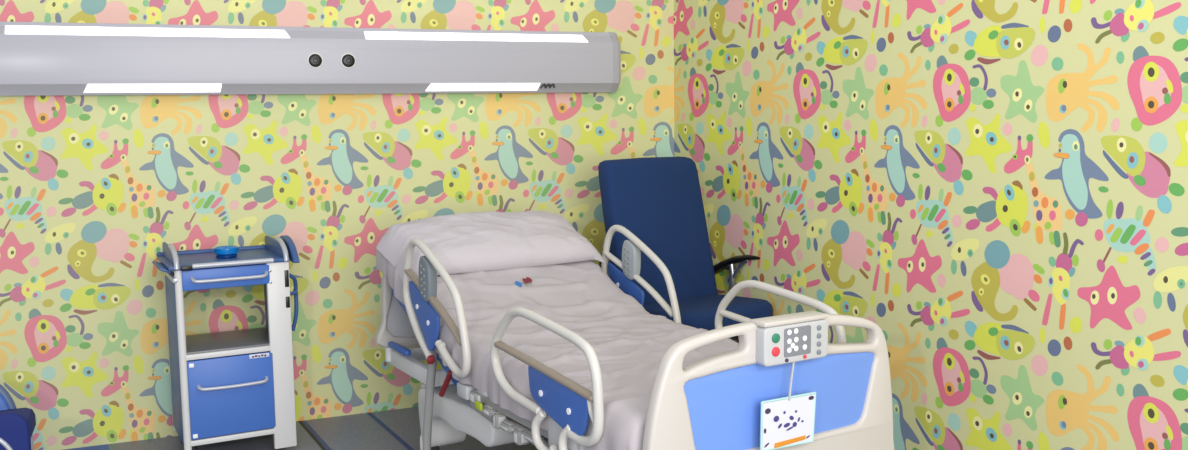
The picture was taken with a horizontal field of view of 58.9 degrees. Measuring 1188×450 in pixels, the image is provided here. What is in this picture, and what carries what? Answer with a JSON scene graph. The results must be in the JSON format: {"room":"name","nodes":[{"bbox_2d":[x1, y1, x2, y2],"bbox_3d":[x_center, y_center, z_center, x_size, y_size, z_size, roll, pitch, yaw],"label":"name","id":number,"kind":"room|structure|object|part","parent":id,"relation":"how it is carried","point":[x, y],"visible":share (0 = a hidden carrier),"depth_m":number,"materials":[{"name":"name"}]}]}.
{"room":"hospital room","nodes":[
{"label":"hospital room","id":0,"kind":"room"},
{"bbox_2d":[64,407,537,449],"bbox_3d":[-0.286,1.312,2.192,4.500,0.101,6.700,-3,7,-23],"label":"floor","id":1,"kind":"structure","parent":0,"point":[396,429],"depth_m":4.85,"materials":[{"name":"grey plastic"}]},
{"bbox_2d":[0,384,35,449],"bbox_3d":[-2.279,0.840,3.710,0.569,0.574,0.486,-3,7,-23],"label":"chair","id":2,"kind":"object","parent":1,"relation":"on","point":[17,425],"visible":1,"depth_m":3.58,"materials":[{"name":"blue fabric"}]},
{"bbox_3d":[-2.394,0.693,3.868,0.460,0.280,0.080,-3,7,-23],"label":"backrest","id":3,"kind":"part","parent":2,"relation":"part of","materials":[{"name":"blue plastic"}]},
{"bbox_3d":[-2.167,0.857,3.533,0.500,0.420,0.050,-3,7,-23],"label":"seat","id":4,"kind":"part","parent":2,"relation":"part of","materials":[{"name":"blue plastic"}]},
{"bbox_3d":[-2.257,0.761,3.736,0.460,0.100,0.380,-3,7,-23],"label":"seat","id":5,"kind":"part","parent":2,"relation":"part of","materials":[{"name":"blue fabric"}]},
{"bbox_3d":[-2.137,0.921,3.998,0.027,0.347,0.049,-3,7,-23],"label":"leg","id":6,"kind":"part","parent":2,"relation":"part of","materials":[{"name":"silver metal"}]},
{"bbox_2d":[152,235,299,449],"bbox_3d":[-1.637,0.532,4.724,0.584,0.946,0.456,-4,7,-28],"label":"base cabinet","id":7,"kind":"object","parent":1,"relation":"on","point":[226,386],"visible":1,"depth_m":4.59,"materials":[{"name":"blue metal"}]},
{"bbox_3d":[-1.845,0.217,4.585,0.030,0.025,0.400,-4,7,-28],"label":"trim","id":8,"kind":"part","parent":7,"relation":"part of","materials":[{"name":"silver metal"}]},
{"bbox_3d":[-1.923,0.552,4.793,0.028,0.790,0.028,-4,7,-28],"label":"post","id":9,"kind":"part","parent":7,"relation":"part of","materials":[{"name":"white metal"}]},
{"bbox_3d":[-1.839,0.589,4.631,0.014,0.700,0.370,-4,7,-28],"label":"panel","id":10,"kind":"part","parent":7,"relation":"part of","materials":[{"name":"white metal"}]},
{"bbox_3d":[-1.742,0.583,4.466,0.031,0.796,0.032,-4,7,-28],"label":"corner post","id":11,"kind":"part","parent":7,"relation":"part of","materials":[{"name":"white metal"}]},
{"bbox_3d":[-1.657,0.207,4.675,0.373,0.088,0.382,-4,7,-28],"label":"drawer","id":12,"kind":"part","parent":7,"relation":"part of","materials":[{"name":"blue plastic"}]},
{"bbox_2d":[214,246,238,257],"bbox_3d":[-1.627,0.120,4.661,0.104,0.046,0.104,-3,7,-23],"label":"round dish","id":13,"kind":"object","parent":7,"relation":"on","point":[220,251],"visible":1,"depth_m":4.62,"materials":[{"name":"blue plastic"}]},
{"bbox_3d":[-1.627,0.135,4.662,0.092,0.016,0.092,-3,7,-23],"label":"dish","id":14,"kind":"part","parent":13,"relation":"part of","materials":[{"name":"blue plastic"}]},
{"bbox_2d":[186,327,268,354],"bbox_3d":[-1.648,0.519,4.724,0.415,0.012,0.380,-4,7,-28],"label":"open shelf","id":15,"kind":"object","parent":7,"relation":"attached to","point":[245,341],"depth_m":4.65,"materials":[{"name":"grey metal"}]},
{"bbox_3d":[-1.575,0.551,4.552,0.360,0.024,0.024,-4,7,-28],"label":"rail","id":16,"kind":"part","parent":7,"relation":"part of","materials":[{"name":"white metal"}]},
{"bbox_3d":[-1.554,0.223,4.500,0.322,0.030,0.035,-4,7,-28],"label":"handle","id":17,"kind":"part","parent":7,"relation":"part of","materials":[{"name":"silver metal"}]},
{"bbox_3d":[-1.569,0.737,4.571,0.358,0.342,0.022,-4,7,-28],"label":"door","id":18,"kind":"part","parent":7,"relation":"part of","materials":[{"name":"blue plastic"}]},
{"bbox_3d":[-1.556,0.687,4.545,0.300,0.029,0.038,-4,7,-28],"label":"handle","id":19,"kind":"part","parent":7,"relation":"part of","materials":[{"name":"silver metal"}]},
{"bbox_3d":[-1.570,0.923,4.592,0.360,0.024,0.024,-4,7,-28],"label":"rail","id":20,"kind":"part","parent":7,"relation":"part of","materials":[{"name":"white metal"}]},
{"bbox_3d":[-1.464,0.556,4.846,0.014,0.700,0.360,-4,7,-28],"label":"panel","id":21,"kind":"part","parent":7,"relation":"part of","materials":[{"name":"white metal"}]},
{"bbox_2d":[375,225,894,449],"bbox_3d":[-0.005,0.562,3.977,1.032,1.004,2.225,-4,7,-30],"label":"hospital bed","id":22,"kind":"object","parent":1,"relation":"on","point":[712,402],"visible":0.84,"depth_m":3.22,"materials":[{"name":"grey plastic"}]},
{"bbox_3d":[-0.555,0.295,4.876,0.955,0.462,0.041,-4,7,-30],"label":"headboard","id":23,"kind":"part","parent":22,"relation":"part of","materials":[{"name":"grey plastic"}]},
{"bbox_3d":[-0.555,0.298,4.876,0.892,0.385,0.013,-4,7,-30],"label":"inset panel","id":24,"kind":"part","parent":22,"relation":"part of","materials":[{"name":"grey plastic"}]},
{"bbox_3d":[-0.438,0.547,4.711,0.874,0.135,0.518,-4,7,-30],"label":"head frame","id":25,"kind":"part","parent":22,"relation":"part of","materials":[{"name":"white metal"}]},
{"bbox_3d":[-0.659,0.357,4.090,0.013,0.247,0.291,-4,7,-30],"label":"rail panel","id":26,"kind":"part","parent":22,"relation":"part of","materials":[{"name":"blue plastic"}]},
{"bbox_3d":[-0.654,0.698,4.217,0.035,0.477,0.153,-4,7,-30],"label":"frame post","id":27,"kind":"part","parent":22,"relation":"part of","materials":[{"name":"white metal"}]},
{"bbox_3d":[-0.594,0.300,3.998,0.056,0.472,0.614,-4,7,-30],"label":"rail","id":28,"kind":"part","parent":22,"relation":"part of","materials":[{"name":"white plastic"}]},
{"bbox_3d":[-0.571,0.612,4.064,0.022,0.125,0.118,-4,7,-30],"label":"release rod","id":29,"kind":"part","parent":22,"relation":"part of","materials":[{"name":"red plastic"}]},
{"bbox_3d":[0.197,0.663,3.649,0.935,0.124,1.136,-4,7,-30],"label":"frame","id":30,"kind":"part","parent":22,"relation":"part of","materials":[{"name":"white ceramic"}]},
{"bbox_3d":[-0.161,0.447,3.257,0.030,0.350,0.708,-4,7,-30],"label":"rail","id":31,"kind":"part","parent":22,"relation":"part of","materials":[{"name":"white plastic"}]},
{"bbox_2d":[376,234,738,449],"bbox_3d":[-0.038,0.336,3.968,0.927,0.508,2.033,-4,7,-30],"label":"mattress","id":32,"kind":"object","parent":22,"relation":"on","point":[629,342],"visible":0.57,"depth_m":3.95,"materials":[{"name":"grey fabric"}]},
{"bbox_2d":[376,211,606,281],"bbox_3d":[-0.444,0.087,4.634,0.948,0.282,0.408,-4,7,-30],"label":"pillow","id":33,"kind":"object","parent":32,"relation":"on","point":[463,242],"visible":0.92,"depth_m":4.51,"materials":[{"name":"grey fabric"}]},
{"bbox_3d":[-0.108,0.530,3.177,0.013,0.171,0.373,-4,7,-30],"label":"rail panel","id":34,"kind":"part","parent":22,"relation":"part of","materials":[{"name":"blue plastic"}]},
{"bbox_3d":[-0.077,0.657,3.197,0.028,0.101,0.221,-4,7,-30],"label":"hinge plate","id":35,"kind":"part","parent":22,"relation":"part of","materials":[{"name":"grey plastic"}]},
{"bbox_3d":[0.140,0.304,4.670,0.013,0.247,0.291,-4,7,-30],"label":"rail panel","id":36,"kind":"part","parent":22,"relation":"part of","materials":[{"name":"blue plastic"}]},
{"bbox_3d":[0.183,0.249,4.564,0.056,0.472,0.614,-4,7,-30],"label":"rail","id":37,"kind":"part","parent":22,"relation":"part of","materials":[{"name":"white plastic"}]},
{"bbox_3d":[0.535,0.525,3.081,0.952,0.519,0.054,-4,7,-30],"label":"footboard","id":38,"kind":"part","parent":22,"relation":"part of","materials":[{"name":"grey plastic"}]},
{"bbox_3d":[0.553,0.511,3.088,0.738,0.255,0.015,-4,7,-30],"label":"blue panel","id":39,"kind":"part","parent":22,"relation":"part of","materials":[{"name":"blue plastic"}]},
{"bbox_3d":[0.657,0.389,3.804,0.030,0.350,0.708,-4,7,-30],"label":"rail","id":40,"kind":"part","parent":22,"relation":"part of","materials":[{"name":"white plastic"}]},
{"bbox_2d":[760,362,815,449],"bbox_3d":[0.561,0.518,3.029,0.209,0.252,0.015,-4,7,-30],"label":"card","id":41,"kind":"object","parent":22,"relation":"hanging from","point":[789,421],"visible":1,"depth_m":3.03,"materials":[{"name":"white paper"}]},
{"bbox_2d":[598,157,772,340],"bbox_3d":[0.469,0.316,5.049,0.682,1.262,0.703,-5,7,-34],"label":"chair","id":42,"kind":"object","parent":1,"relation":"on","point":[658,200],"visible":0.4,"depth_m":5.12,"materials":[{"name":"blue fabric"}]},
{"bbox_3d":[0.323,0.090,5.178,0.584,0.837,0.288,-5,7,-34],"label":"backrest","id":43,"kind":"part","parent":42,"relation":"part of","materials":[{"name":"blue fabric"}]},
{"bbox_3d":[0.490,0.435,4.969,0.610,0.166,0.530,-5,7,-34],"label":"seat","id":44,"kind":"part","parent":42,"relation":"part of","materials":[{"name":"blue fabric"}]},
{"bbox_3d":[0.491,0.569,4.989,0.540,0.050,0.471,-5,7,-34],"label":"seat frame","id":45,"kind":"part","parent":42,"relation":"part of","materials":[{"name":"black metal"}]},
{"bbox_3d":[0.717,0.205,5.190,0.100,0.150,0.468,-5,7,-34],"label":"armrest","id":46,"kind":"part","parent":42,"relation":"part of","materials":[{"name":"black plastic"}]},
{"bbox_2d":[0,0,673,449],"bbox_3d":[-1.559,-0.333,5.030,4.300,2.600,0.101,-3,7,-23],"label":"wall","id":47,"kind":"structure","parent":0,"point":[92,187],"depth_m":4.98,"materials":[{"name":"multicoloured paper"}]},
{"bbox_2d":[0,22,620,95],"bbox_3d":[-1.365,-0.774,4.953,3.235,0.316,0.105,-3,7,-23],"label":"wall light","id":48,"kind":"object","parent":47,"relation":"attached to","point":[37,58],"visible":1,"depth_m":4.89,"materials":[{"name":"grey metal"}]},
{"bbox_2d":[5,25,289,37],"bbox_3d":[-1.953,-0.856,4.674,1.163,0.040,0.039,-3,7,-23],"label":"diffuser","id":49,"kind":"object","parent":48,"relation":"attached to","point":[11,31],"depth_m":4.66,"materials":[{"name":"white plastic"}]},
{"bbox_2d":[84,84,221,92],"bbox_3d":[-1.962,-0.611,4.696,0.570,0.038,0.041,-3,7,-23],"label":"diffuser","id":50,"kind":"object","parent":48,"relation":"attached to","point":[88,88],"depth_m":4.69,"materials":[{"name":"white plastic"}]},
{"bbox_2d":[307,53,322,67],"bbox_3d":[-1.305,-0.770,4.930,0.072,0.072,0.006,-3,7,-23],"label":"outlet","id":51,"kind":"object","parent":48,"relation":"attached to","point":[314,60],"depth_m":4.93,"materials":[{"name":"black plastic"}]},
{"bbox_2d":[341,53,355,67],"bbox_3d":[-1.164,-0.778,4.989,0.072,0.072,0.006,-3,7,-23],"label":"outlet","id":52,"kind":"object","parent":48,"relation":"attached to","point":[348,60],"depth_m":4.98,"materials":[{"name":"black plastic"}]},
{"bbox_2d":[364,31,587,41],"bbox_3d":[-0.566,-0.936,5.250,1.145,0.040,0.039,-3,7,-23],"label":"diffuser","id":53,"kind":"object","parent":48,"relation":"attached to","point":[369,36],"depth_m":5.24,"materials":[{"name":"white plastic"}]},
{"bbox_2d":[426,83,539,90],"bbox_3d":[-0.552,-0.693,5.281,0.587,0.038,0.041,-3,7,-23],"label":"diffuser","id":54,"kind":"object","parent":48,"relation":"attached to","point":[429,86],"depth_m":5.28,"materials":[{"name":"white plastic"}]},
{"bbox_2d":[674,0,1187,449],"bbox_3d":[1.300,-0.250,3.899,0.101,2.600,4.200,-3,7,-23],"label":"wall","id":55,"kind":"structure","parent":0,"point":[999,188],"depth_m":3.72,"materials":[{"name":"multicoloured paper"}]}
]}

